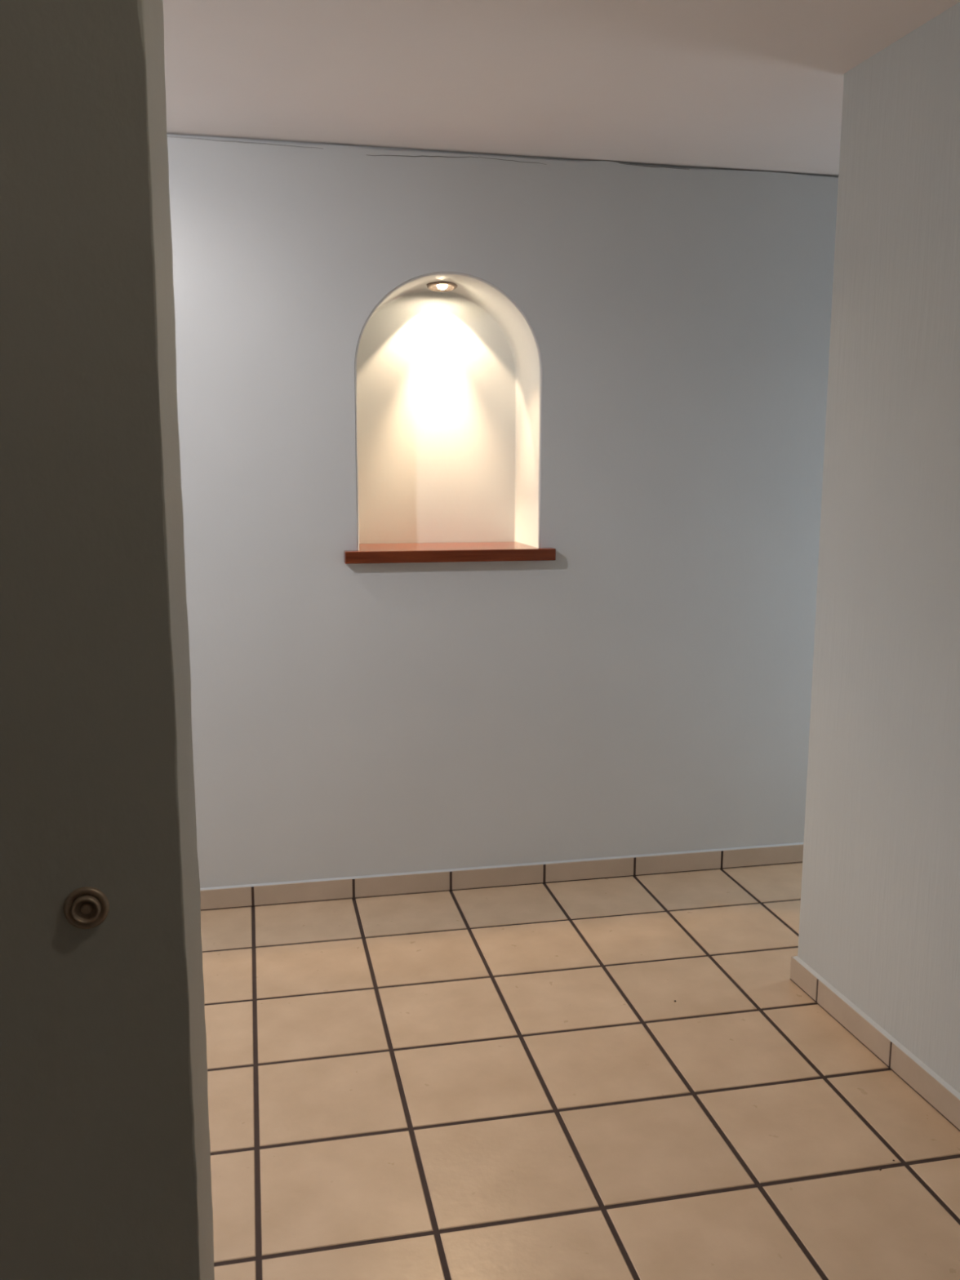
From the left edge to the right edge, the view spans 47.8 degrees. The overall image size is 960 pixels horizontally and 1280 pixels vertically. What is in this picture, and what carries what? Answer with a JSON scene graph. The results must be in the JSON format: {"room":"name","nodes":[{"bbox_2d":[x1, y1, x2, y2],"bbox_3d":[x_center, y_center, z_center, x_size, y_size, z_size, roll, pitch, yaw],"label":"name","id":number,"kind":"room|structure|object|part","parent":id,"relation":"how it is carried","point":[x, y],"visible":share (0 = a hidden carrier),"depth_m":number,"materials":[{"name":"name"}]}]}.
{"room":"traditional dwelling","nodes":[
{"label":"traditional dwelling","id":0,"kind":"room"},
{"bbox_2d":[0,0,214,1279],"bbox_3d":[-1.030,0.167,0.510,1.731,2.440,0.162,-2,9,-12],"label":"wall","id":1,"kind":"structure","parent":0,"point":[105,1149],"depth_m":0.58,"materials":[{"name":"paint"}]},
{"bbox_2d":[63,886,109,928],"bbox_3d":[-0.217,0.148,0.596,0.024,0.024,0.007,-2,9,-12],"label":"wall fitting","id":2,"kind":"object","parent":1,"relation":"attached to","point":[86,907],"visible":1,"depth_m":0.60,"materials":[{"name":"gold metal"}]},
{"bbox_2d":[167,133,838,890],"bbox_3d":[-0.195,-0.349,3.743,5.010,2.430,0.446,-2,9,-12],"label":"wall","id":3,"kind":"structure","parent":0,"point":[624,373],"depth_m":3.61,"materials":[{"name":"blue paint"}]},
{"bbox_2d":[426,280,457,292],"bbox_3d":[-0.125,-1.177,3.592,0.103,0.030,0.103,2,9,13],"label":"recessed light","id":4,"kind":"object","parent":3,"relation":"in","point":[442,286],"visible":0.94,"depth_m":3.58,"materials":[{"name":"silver metal"}]},
{"bbox_3d":[-0.125,-1.175,3.591,0.031,0.020,0.031,-2,1,-12],"label":"bulb","id":5,"kind":"part","parent":4,"relation":"part of","materials":[{"name":"white glass"}]},
{"bbox_2d":[343,542,555,564],"bbox_3d":[-0.124,-0.298,3.672,0.695,0.039,0.341,-2,9,-12],"label":"niche shelf","id":6,"kind":"object","parent":3,"relation":"attached to","point":[397,553],"visible":0.99,"depth_m":3.54,"materials":[{"name":"red wood"}]},
{"bbox_2d":[200,844,803,911],"bbox_3d":[-0.142,0.830,3.717,4.750,0.070,0.009,-2,9,-12],"label":"baseboard","id":7,"kind":"structure","parent":3,"relation":"attached to","point":[374,886],"depth_m":3.75,"materials":[{"name":"beige tile"}]},
{"bbox_2d":[162,0,959,176],"bbox_3d":[0.387,-1.209,1.148,5.130,0.100,5.450,-2,9,-12],"label":"ceiling","id":8,"kind":"structure","parent":0,"point":[745,85],"depth_m":2.70,"materials":[{"name":"white paint"}]},
{"bbox_2d":[200,862,959,1279],"bbox_3d":[0.428,1.294,1.330,4.850,0.080,5.000,-2,9,-12],"label":"floor","id":9,"kind":"structure","parent":0,"point":[511,1082],"depth_m":2.51,"materials":[{"name":"beige tile"}]},
{"bbox_2d":[792,1,959,1099],"bbox_3d":[2.215,0.078,1.075,1.708,2.450,4.206,-2,9,-13],"label":"wall","id":10,"kind":"structure","parent":0,"point":[879,922],"depth_m":2.56,"materials":[{"name":"paint"}]},
{"bbox_2d":[790,955,959,1131],"bbox_3d":[1.258,1.179,1.580,0.010,0.070,3.142,-2,9,-13],"label":"baseboard","id":11,"kind":"structure","parent":10,"relation":"attached to","point":[912,1073],"depth_m":2.67,"materials":[{"name":"beige tile"}]}
]}

